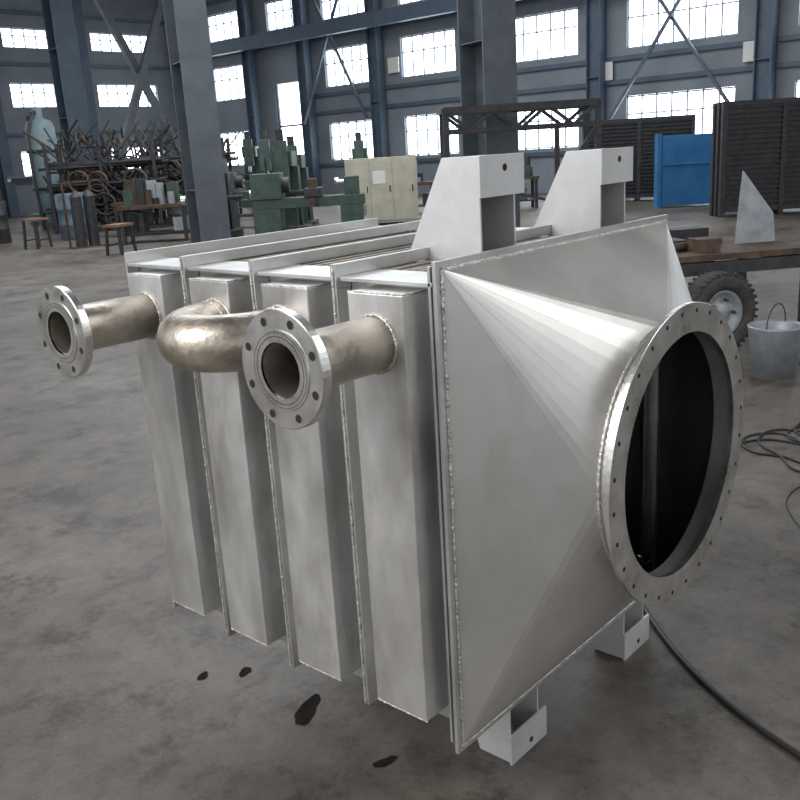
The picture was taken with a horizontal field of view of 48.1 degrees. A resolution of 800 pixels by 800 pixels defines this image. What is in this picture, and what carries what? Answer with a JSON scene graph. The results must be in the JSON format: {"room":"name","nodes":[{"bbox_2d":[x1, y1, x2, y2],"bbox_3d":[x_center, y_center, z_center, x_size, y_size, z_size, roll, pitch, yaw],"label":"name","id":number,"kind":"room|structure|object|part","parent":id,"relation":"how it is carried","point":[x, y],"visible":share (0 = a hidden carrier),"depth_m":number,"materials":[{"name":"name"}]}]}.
{"room":"industrial hall","nodes":[
{"label":"industrial hall","id":0,"kind":"room"},
{"bbox_2d":[0,0,178,215],"bbox_3d":[-23.673,-10.014,28.939,0.300,10.000,40.000,10,21,40],"label":"wall","id":1,"kind":"structure","parent":0,"point":[14,118],"depth_m":39.42,"materials":[{"name":"grey metal"}]},
{"bbox_2d":[0,27,47,49],"bbox_3d":[-15.456,-15.059,37.393,0.120,0.800,2.500,10,21,40],"label":"window","id":2,"kind":"structure","parent":1,"relation":"in","point":[11,37],"depth_m":37.23,"materials":[{"name":"white glass"}]},
{"bbox_2d":[21,152,31,175],"bbox_3d":[-15.163,-10.252,38.735,0.120,1.000,2.500,10,21,40],"label":"window","id":3,"kind":"structure","parent":1,"relation":"in","point":[25,158],"depth_m":38.03,"materials":[{"name":"white glass"}]},
{"bbox_2d":[10,83,56,107],"bbox_3d":[-15.324,-12.896,37.997,0.120,1.000,2.500,10,21,40],"label":"window","id":4,"kind":"structure","parent":1,"relation":"in","point":[24,95],"depth_m":37.83,"materials":[{"name":"white glass"}]},
{"bbox_2d":[0,9,177,183],"bbox_3d":[-23.564,-9.693,28.806,0.118,6.840,39.800,10,21,40],"label":"trim","id":5,"kind":"structure","parent":1,"relation":"attached to","point":[2,11],"depth_m":39.11,"materials":[{"name":"blue paint"}]},
{"bbox_2d":[90,32,146,53],"bbox_3d":[-12.624,-16.088,40.461,0.120,0.800,3.100,10,21,40],"label":"window","id":6,"kind":"structure","parent":1,"relation":"in","point":[100,42],"depth_m":40.18,"materials":[{"name":"white glass"}]},
{"bbox_2d":[97,84,156,107],"bbox_3d":[-12.492,-13.925,41.064,0.120,1.000,3.100,10,21,40],"label":"window","id":7,"kind":"structure","parent":1,"relation":"in","point":[110,95],"depth_m":40.72,"materials":[{"name":"white glass"}]},
{"bbox_2d":[111,147,163,168],"bbox_3d":[-12.331,-11.280,41.802,0.120,1.000,3.100,10,21,40],"label":"window","id":8,"kind":"structure","parent":1,"relation":"in","point":[129,152],"depth_m":41.69,"materials":[{"name":"white glass"}]},
{"bbox_2d":[210,0,518,56],"bbox_3d":[7.745,-12.504,25.590,48.500,0.500,0.300,10,21,40],"label":"beam","id":9,"kind":"structure","parent":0,"point":[428,8],"depth_m":34.10,"materials":[{"name":"metal"}]},
{"bbox_2d":[0,193,799,799],"bbox_3d":[-4.371,-1.746,14.101,50.900,0.200,40.300,10,21,40],"label":"floor","id":10,"kind":"structure","parent":0,"point":[102,697],"depth_m":3.22,"materials":[{"name":"concrete"}]},
{"bbox_2d":[0,201,11,243],"bbox_3d":[-10.632,-4.644,23.466,0.732,1.080,0.732,10,21,40],"label":"barrel","id":11,"kind":"object","parent":10,"relation":"on","point":[5,235],"visible":1,"depth_m":23.35,"materials":[{"name":"black metal"}]},
{"bbox_2d":[0,98,22,217],"bbox_3d":[-16.410,-12.429,36.002,0.660,10.000,0.560,10,21,40],"label":"steel column","id":12,"kind":"structure","parent":10,"relation":"on","point":[9,194],"depth_m":36.77,"materials":[{"name":"metal"}]},
{"bbox_2d":[20,217,52,249],"bbox_3d":[-8.634,-3.959,21.290,0.410,0.703,0.530,2,16,19],"label":"stool","id":13,"kind":"object","parent":10,"relation":"on","point":[37,239],"visible":1,"depth_m":21.15,"materials":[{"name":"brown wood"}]},
{"bbox_2d":[7,116,75,224],"bbox_3d":[-12.433,-8.050,31.423,2.244,3.570,2.040,-3,16,0],"label":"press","id":14,"kind":"object","parent":10,"relation":"on","point":[12,180],"visible":0.24,"depth_m":31.05,"materials":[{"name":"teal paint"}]},
{"bbox_2d":[24,107,59,229],"bbox_3d":[-10.767,-7.007,27.268,0.963,3.600,0.996,-12,18,-27],"label":"storage tank","id":15,"kind":"object","parent":10,"relation":"on","point":[34,126],"visible":0.59,"depth_m":26.82,"materials":[{"name":"teal metal"}]},
{"bbox_2d":[41,0,97,214],"bbox_3d":[-12.255,-11.860,33.057,0.960,10.000,1.060,-15,19,-36],"label":"steel column","id":16,"kind":"structure","parent":10,"relation":"on","point":[58,15],"depth_m":32.76,"materials":[{"name":"grey metal"}]},
{"bbox_2d":[54,192,87,240],"bbox_3d":[-8.492,-4.781,23.322,0.793,1.170,0.793,10,21,40],"label":"barrel","id":17,"kind":"object","parent":10,"relation":"on","point":[58,198],"visible":0.46,"depth_m":23.01,"materials":[{"name":"blue paint"}]},
{"bbox_2d":[59,180,104,248],"bbox_3d":[-7.324,-4.302,20.736,0.370,1.500,0.800,10,21,40],"label":"trolley","id":18,"kind":"object","parent":10,"relation":"on","point":[87,197],"visible":0.99,"depth_m":20.67,"materials":[{"name":"black metal"}]},
{"bbox_2d":[72,0,104,171],"bbox_3d":[-13.644,-13.434,38.998,0.660,10.000,0.560,10,21,40],"label":"steel column","id":19,"kind":"structure","parent":10,"relation":"on","point":[77,8],"depth_m":38.58,"materials":[{"name":"metal"}]},
{"bbox_2d":[23,119,183,234],"bbox_3d":[-8.414,-6.415,25.707,4.091,3.023,1.580,-3,16,0],"label":"rack","id":20,"kind":"object","parent":10,"relation":"on","point":[114,183],"visible":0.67,"depth_m":25.32,"materials":[{"name":"black metal"}]},
{"bbox_2d":[57,119,158,224],"bbox_3d":[-9.855,-7.510,29.379,4.088,3.327,1.527,-3,16,0],"label":"rack","id":21,"kind":"object","parent":10,"relation":"on","point":[80,130],"visible":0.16,"depth_m":29.07,"materials":[{"name":"black metal"}]},
{"bbox_2d":[102,222,137,255],"bbox_3d":[-5.815,-3.342,18.614,0.410,0.623,0.530,2,16,19],"label":"stool","id":22,"kind":"object","parent":10,"relation":"on","point":[117,225],"visible":0.94,"depth_m":18.45,"materials":[{"name":"brown wood"}]},
{"bbox_2d":[111,178,189,236],"bbox_3d":[-6.398,-5.064,23.341,2.000,1.460,0.800,-3,16,0],"label":"workbench","id":23,"kind":"object","parent":10,"relation":"on","point":[173,211],"visible":0.22,"depth_m":23.15,"materials":[{"name":"metal"}]},
{"bbox_2d":[116,179,189,243],"bbox_3d":[-5.754,-4.474,21.122,1.600,1.439,0.800,-3,16,0],"label":"workbench","id":24,"kind":"object","parent":10,"relation":"on","point":[141,193],"visible":0.94,"depth_m":20.91,"materials":[{"name":"metal"}]},
{"bbox_2d":[136,118,244,223],"bbox_3d":[-6.224,-6.914,26.952,3.178,3.059,1.509,-3,16,0],"label":"rack","id":25,"kind":"object","parent":10,"relation":"on","point":[226,154],"visible":0.16,"depth_m":26.54,"materials":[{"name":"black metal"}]},
{"bbox_2d":[162,0,230,243],"bbox_3d":[-4.147,-7.887,17.050,0.780,10.000,0.910,-12,17,-27],"label":"steel column","id":26,"kind":"structure","parent":10,"relation":"on","point":[186,21],"depth_m":17.50,"materials":[{"name":"metal"}]},
{"bbox_2d":[197,671,207,679],"bbox_3d":[-0.697,0.975,3.171,0.036,0.001,0.056,-3,16,2],"label":"oil stain","id":27,"kind":"object","parent":10,"relation":"on","point":[204,674],"visible":1,"depth_m":3.17,"materials":[{"name":"black liquid"}]},
{"bbox_2d":[164,185,242,214],"bbox_3d":[-6.451,-6.724,29.422,2.400,1.394,0.800,-3,16,0],"label":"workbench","id":28,"kind":"object","parent":10,"relation":"on","point":[240,202],"visible":0.02,"depth_m":29.80,"materials":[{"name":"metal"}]},
{"bbox_2d":[180,159,243,237],"bbox_3d":[-4.251,-4.775,20.446,1.386,2.205,1.260,-3,16,0],"label":"machine","id":29,"kind":"object","parent":10,"relation":"on","point":[235,231],"visible":0.33,"depth_m":20.62,"materials":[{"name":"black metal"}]},
{"bbox_2d":[239,667,251,676],"bbox_3d":[-0.548,0.964,3.177,0.043,0.001,0.066,-3,16,1],"label":"oil stain","id":30,"kind":"object","parent":10,"relation":"on","point":[245,670],"visible":1,"depth_m":3.18,"materials":[{"name":"black liquid"}]},
{"bbox_2d":[235,0,261,145],"bbox_3d":[-6.567,-13.967,39.364,0.660,10.000,0.520,10,21,40],"label":"steel column","id":31,"kind":"structure","parent":10,"relation":"on","point":[243,10],"depth_m":39.25,"materials":[{"name":"blue metal"}]},
{"bbox_2d":[241,132,259,206],"bbox_3d":[-5.712,-8.819,34.276,1.716,2.730,1.560,-3,16,0],"label":"machine","id":32,"kind":"object","parent":10,"relation":"on","point":[249,152],"visible":0.52,"depth_m":33.55,"materials":[{"name":"green paint"}]},
{"bbox_2d":[243,131,273,186],"bbox_3d":[-4.013,-6.808,27.090,1.584,2.520,1.440,-3,16,0],"label":"machine","id":33,"kind":"object","parent":10,"relation":"on","point":[264,150],"visible":0.35,"depth_m":26.25,"materials":[{"name":"green paint"}]},
{"bbox_2d":[228,172,313,226],"bbox_3d":[-3.633,-5.409,23.431,2.700,1.750,0.860,-3,16,0],"label":"machine","id":34,"kind":"object","parent":10,"relation":"on","point":[237,182],"visible":0.21,"depth_m":23.31,"materials":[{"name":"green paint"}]},
{"bbox_2d":[249,130,311,226],"bbox_3d":[-2.605,-4.813,20.027,1.452,2.310,1.320,-3,16,0],"label":"machine","id":35,"kind":"object","parent":10,"relation":"on","point":[284,161],"visible":0.45,"depth_m":19.56,"materials":[{"name":"green paint"}]},
{"bbox_2d":[286,136,318,224],"bbox_3d":[-2.568,-5.223,21.685,1.386,2.205,1.260,-3,16,0],"label":"machine","id":36,"kind":"object","parent":10,"relation":"on","point":[301,162],"visible":0.31,"depth_m":21.57,"materials":[{"name":"green paint"}]},
{"bbox_2d":[291,0,320,186],"bbox_3d":[-3.941,-13.495,37.098,0.660,10.000,0.520,10,21,40],"label":"steel column","id":37,"kind":"structure","parent":10,"relation":"on","point":[299,7],"depth_m":37.28,"materials":[{"name":"metal"}]},
{"bbox_2d":[249,158,365,234],"bbox_3d":[-1.835,-4.047,18.158,2.250,1.750,0.860,-3,16,0],"label":"machine","id":38,"kind":"object","parent":10,"relation":"on","point":[268,190],"visible":0.9,"depth_m":17.95,"materials":[{"name":"green paint"}]},
{"bbox_2d":[294,693,320,724],"bbox_3d":[-0.302,1.014,2.945,0.064,0.001,0.173,2,16,18],"label":"oil stain","id":39,"kind":"object","parent":10,"relation":"on","point":[303,715],"visible":1,"depth_m":2.93,"materials":[{"name":"black liquid"}]},
{"bbox_2d":[334,132,367,183],"bbox_3d":[-1.240,-6.857,27.052,1.452,2.310,1.320,-3,16,0],"label":"machine","id":40,"kind":"object","parent":10,"relation":"on","point":[358,152],"visible":0.3,"depth_m":26.25,"materials":[{"name":"green paint"}]},
{"bbox_2d":[364,0,388,157],"bbox_3d":[-0.941,-12.955,34.509,0.660,10.000,0.520,10,21,40],"label":"steel column","id":41,"kind":"structure","parent":10,"relation":"on","point":[374,34],"depth_m":34.68,"materials":[{"name":"blue metal"}]},
{"bbox_2d":[344,155,418,225],"bbox_3d":[-0.432,-5.056,21.745,1.700,1.600,0.730,-3,16,0],"label":"cabinet","id":42,"kind":"object","parent":10,"relation":"on","point":[389,184],"visible":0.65,"depth_m":21.38,"materials":[{"name":"beige metal"}]},
{"bbox_2d":[372,755,397,767],"bbox_3d":[-0.042,1.076,2.667,0.080,0.001,0.036,-13,18,-31],"label":"oil stain","id":43,"kind":"object","parent":10,"relation":"on","point":[384,762],"visible":1,"depth_m":2.67,"materials":[{"name":"black liquid"}]},
{"bbox_2d":[37,147,742,765],"bbox_3d":[0.084,0.177,2.651,1.477,1.725,1.578,10,21,40],"label":"heat exchanger","id":44,"kind":"object","parent":10,"relation":"on","point":[448,455],"visible":1,"depth_m":2.17,"materials":[{"name":"silver metal"}]},
{"bbox_3d":[0.027,0.072,2.795,1.157,1.096,1.099,10,21,40],"label":"module casing","id":45,"kind":"part","parent":44,"relation":"part of","materials":[{"name":"silver metal"}]},
{"bbox_2d":[431,214,713,753],"bbox_3d":[0.559,0.175,2.339,0.263,1.200,1.091,10,21,40],"label":"hood","id":46,"kind":"object","parent":44,"relation":"attached to","point":[536,346],"depth_m":2.07,"materials":[{"name":"metal"}]},
{"bbox_2d":[416,161,432,206],"bbox_3d":[-0.216,-5.877,24.930,2.400,1.444,0.800,-3,16,0],"label":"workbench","id":47,"kind":"object","parent":10,"relation":"on","point":[420,181],"visible":0.12,"depth_m":24.79,"materials":[{"name":"metal"}]},
{"bbox_2d":[456,0,519,226],"bbox_3d":[1.568,-8.122,16.642,0.910,10.000,1.010,-12,17,-27],"label":"steel column","id":48,"kind":"structure","parent":10,"relation":"on","point":[487,52],"depth_m":17.03,"materials":[{"name":"metal"}]},
{"bbox_2d":[438,98,601,200],"bbox_3d":[2.164,-4.119,16.313,2.800,2.411,1.120,-3,16,0],"label":"frame","id":49,"kind":"object","parent":10,"relation":"on","point":[444,114],"visible":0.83,"depth_m":15.58,"materials":[{"name":"black metal"}]},
{"bbox_2d":[520,156,539,207],"bbox_3d":[2.564,-5.941,24.584,2.400,1.428,0.800,-3,16,0],"label":"workbench","id":50,"kind":"object","parent":10,"relation":"on","point":[528,169],"visible":0.19,"depth_m":24.38,"materials":[{"name":"metal"}]},
{"bbox_2d":[586,0,604,120],"bbox_3d":[6.186,-11.673,28.359,0.660,10.000,0.520,10,21,40],"label":"steel column","id":51,"kind":"structure","parent":10,"relation":"on","point":[595,9],"depth_m":28.49,"materials":[{"name":"blue metal"}]},
{"bbox_2d":[589,114,695,200],"bbox_3d":[6.560,-6.625,24.721,2.900,2.200,0.710,-1,16,10],"label":"panels","id":52,"kind":"object","parent":10,"relation":"on","point":[637,133],"visible":0.37,"depth_m":24.31,"materials":[{"name":"black metal"}]},
{"bbox_2d":[654,133,711,207],"bbox_3d":[7.345,-5.621,21.790,2.220,1.750,0.360,-2,16,4],"label":"bin","id":53,"kind":"object","parent":10,"relation":"on","point":[682,163],"visible":0.48,"depth_m":21.68,"materials":[{"name":"metal"}]},
{"bbox_2d":[643,604,799,759],"bbox_3d":[1.083,0.899,3.024,0.237,0.019,2.294,-8,16,-16],"label":"power cable","id":54,"kind":"object","parent":10,"relation":"on","point":[688,666],"visible":0.7,"depth_m":2.86,"materials":[{"name":"black plastic"}]},
{"bbox_2d":[688,270,758,346],"bbox_3d":[2.571,-0.710,7.269,0.664,0.664,0.220,-9,16,-19],"label":"wheel","id":55,"kind":"object","parent":10,"relation":"on","point":[732,294],"visible":0.58,"depth_m":7.20,"materials":[{"name":"rubber"}]},
{"bbox_2d":[668,171,799,321],"bbox_3d":[2.636,-1.284,7.934,1.600,1.400,1.170,-6,16,-7],"label":"cart","id":56,"kind":"object","parent":10,"relation":"on","point":[697,252],"visible":0.43,"depth_m":7.64,"materials":[{"name":"wood"},{"name":"black iron"},{"name":"galvanised steel"}]},
{"bbox_2d":[709,97,799,217],"bbox_3d":[7.837,-5.055,18.632,2.500,2.300,0.710,-3,16,2],"label":"panels","id":57,"kind":"object","parent":10,"relation":"on","point":[760,138],"visible":0.99,"depth_m":18.34,"materials":[{"name":"black metal"}]},
{"bbox_2d":[752,0,778,99],"bbox_3d":[10.199,-10.951,24.896,0.660,10.000,0.520,10,21,40],"label":"steel column","id":58,"kind":"structure","parent":10,"relation":"on","point":[766,12],"depth_m":25.16,"materials":[{"name":"metal"}]},
{"bbox_2d":[303,0,728,124],"bbox_3d":[2.854,-12.603,30.563,18.576,8.047,0.190,10,21,40],"label":"cross bracing","id":59,"kind":"object","parent":58,"relation":"attached to","point":[669,13],"visible":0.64,"depth_m":27.53,"materials":[{"name":"blue paint"}]},
{"bbox_2d":[741,428,799,472],"bbox_3d":[2.220,0.279,5.012,0.644,0.011,0.685,10,21,40],"label":"cable","id":60,"kind":"object","parent":10,"relation":"on","point":[760,434],"visible":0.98,"depth_m":5.16,"materials":[{"name":"black plastic"}]},
{"bbox_2d":[747,303,799,380],"bbox_3d":[2.720,-0.437,6.494,0.394,0.534,0.394,10,21,40],"label":"metal bucket","id":61,"kind":"object","parent":10,"relation":"on","point":[774,344],"visible":1,"depth_m":6.40,"materials":[{"name":"grey metal"}]},
{"bbox_2d":[786,422,799,442],"bbox_3d":[2.535,0.216,5.168,0.510,0.011,0.717,-13,18,-30],"label":"cable","id":62,"kind":"object","parent":10,"relation":"on","point":[796,426],"visible":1,"depth_m":5.29,"materials":[{"name":"black plastic"}]},
{"bbox_2d":[786,486,799,526],"bbox_3d":[2.345,0.379,4.636,0.964,0.006,1.995,-2,16,6],"label":"cable","id":63,"kind":"object","parent":10,"relation":"on","point":[798,486],"visible":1,"depth_m":4.29,"materials":[{"name":"black plastic"}]},
{"bbox_2d":[206,0,799,194],"bbox_3d":[8.541,-11.429,26.968,50.800,10.000,0.300,10,21,40],"label":"wall","id":64,"kind":"structure","parent":0,"point":[275,66],"depth_m":31.80,"materials":[{"name":"grey metal"}]},
{"bbox_2d":[207,10,238,42],"bbox_3d":[-7.892,-16.782,40.331,2.200,1.150,0.120,10,21,40],"label":"window","id":65,"kind":"structure","parent":64,"relation":"in","point":[224,26],"depth_m":40.38,"materials":[{"name":"white glass"}]},
{"bbox_2d":[213,64,244,101],"bbox_3d":[-7.751,-14.465,40.977,2.200,1.470,0.120,10,21,40],"label":"window","id":66,"kind":"structure","parent":64,"relation":"in","point":[229,83],"depth_m":41.05,"materials":[{"name":"white glass"}]},
{"bbox_2d":[220,131,247,165],"bbox_3d":[-7.582,-11.701,41.749,2.200,1.480,0.120,10,21,40],"label":"window","id":67,"kind":"structure","parent":64,"relation":"in","point":[236,146],"depth_m":41.81,"materials":[{"name":"white glass"}]},
{"bbox_2d":[266,0,292,31],"bbox_3d":[-4.892,-16.243,37.741,2.000,1.150,0.120,10,21,40],"label":"window","id":68,"kind":"structure","parent":64,"relation":"in","point":[280,16],"depth_m":37.93,"materials":[{"name":"white glass"}]},
{"bbox_2d":[275,82,303,153],"bbox_3d":[-4.548,-11.292,39.063,1.820,4.780,0.150,10,21,40],"label":"door","id":69,"kind":"structure","parent":64,"relation":"in","point":[287,95],"depth_m":38.96,"materials":[{"name":"white"}]},
{"bbox_2d":[321,0,363,19],"bbox_3d":[-2.210,-15.760,35.427,2.450,1.150,0.120,10,21,40],"label":"window","id":70,"kind":"structure","parent":64,"relation":"in","point":[344,7],"depth_m":35.59,"materials":[{"name":"white glass"}]},
{"bbox_2d":[325,43,368,87],"bbox_3d":[-2.068,-13.443,36.074,2.450,1.470,0.120,10,21,40],"label":"window","id":71,"kind":"structure","parent":64,"relation":"in","point":[354,58],"depth_m":36.08,"materials":[{"name":"white glass"}]},
{"bbox_2d":[330,120,373,159],"bbox_3d":[-1.900,-10.678,36.845,2.450,1.480,0.120,10,21,40],"label":"window","id":72,"kind":"structure","parent":64,"relation":"in","point":[343,134],"depth_m":37.03,"materials":[{"name":"white glass"}]},
{"bbox_2d":[399,0,423,4],"bbox_3d":[0.960,-15.190,32.692,2.600,1.150,0.120,10,21,40],"label":"window","id":73,"kind":"structure","parent":64,"relation":"in","point":[401,2],"depth_m":33.46,"materials":[{"name":"white glass"}]},
{"bbox_2d":[401,29,455,77],"bbox_3d":[1.101,-12.873,33.339,2.600,1.470,0.120,10,21,40],"label":"window","id":74,"kind":"structure","parent":64,"relation":"in","point":[430,53],"depth_m":33.37,"materials":[{"name":"white glass"}]},
{"bbox_2d":[405,114,458,155],"bbox_3d":[1.269,-10.108,34.110,2.600,1.480,0.120,10,21,40],"label":"window","id":75,"kind":"structure","parent":64,"relation":"in","point":[422,132],"depth_m":34.37,"materials":[{"name":"white glass"}]},
{"bbox_2d":[206,0,799,166],"bbox_3d":[8.555,-11.298,26.703,50.400,7.390,0.118,10,21,40],"label":"trim","id":76,"kind":"structure","parent":64,"relation":"attached to","point":[793,36],"depth_m":30.41,"materials":[{"name":"blue paint"}]},
{"bbox_2d":[516,8,577,62],"bbox_3d":[4.852,-12.198,30.102,2.700,1.470,0.120,10,21,40],"label":"window","id":77,"kind":"structure","parent":64,"relation":"in","point":[551,35],"depth_m":30.04,"materials":[{"name":"white glass"}]},
{"bbox_2d":[518,109,577,149],"bbox_3d":[5.020,-9.434,30.874,2.700,1.480,0.120,10,21,40],"label":"window","id":78,"kind":"structure","parent":64,"relation":"in","point":[542,138],"depth_m":30.95,"materials":[{"name":"white glass"}]},
{"bbox_2d":[387,41,753,80],"bbox_3d":[4.920,-11.285,29.946,14.250,1.750,0.030,10,21,40],"label":"notices","id":79,"kind":"object","parent":64,"relation":"attached to","point":[748,47],"visible":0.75,"depth_m":28.55,"materials":[{"name":"white paper"}]},
{"bbox_2d":[627,86,734,133],"bbox_3d":[8.659,-8.779,27.734,3.500,1.480,0.120,10,21,40],"label":"window","id":80,"kind":"structure","parent":64,"relation":"in","point":[699,102],"depth_m":27.59,"materials":[{"name":"white glass"}]},
{"bbox_2d":[628,0,737,48],"bbox_3d":[8.490,-11.544,26.962,3.500,1.470,0.120,10,21,40],"label":"window","id":81,"kind":"structure","parent":64,"relation":"in","point":[698,19],"depth_m":27.02,"materials":[{"name":"white glass"}]},
{"bbox_2d":[795,80,799,96],"bbox_3d":[12.372,-8.111,24.530,3.000,1.480,0.120,10,21,40],"label":"window","id":82,"kind":"structure","parent":64,"relation":"in","point":[797,92],"depth_m":25.35,"materials":[{"name":"white glass"}]},
{"bbox_3d":[-15.594,-10.851,30.171,0.760,10.000,0.960,-15,19,-36],"label":"steel column","id":83,"kind":"structure","parent":0,"visible":0},
{"bbox_2d":[93,0,180,197],"bbox_3d":[-10.835,-12.433,34.614,12.393,9.614,0.819,-17,20,-39],"label":"cross bracing","id":84,"kind":"object","parent":83,"relation":"attached to","point":[141,84],"visible":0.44,"depth_m":34.96,"materials":[{"name":"paint"}]}
]}

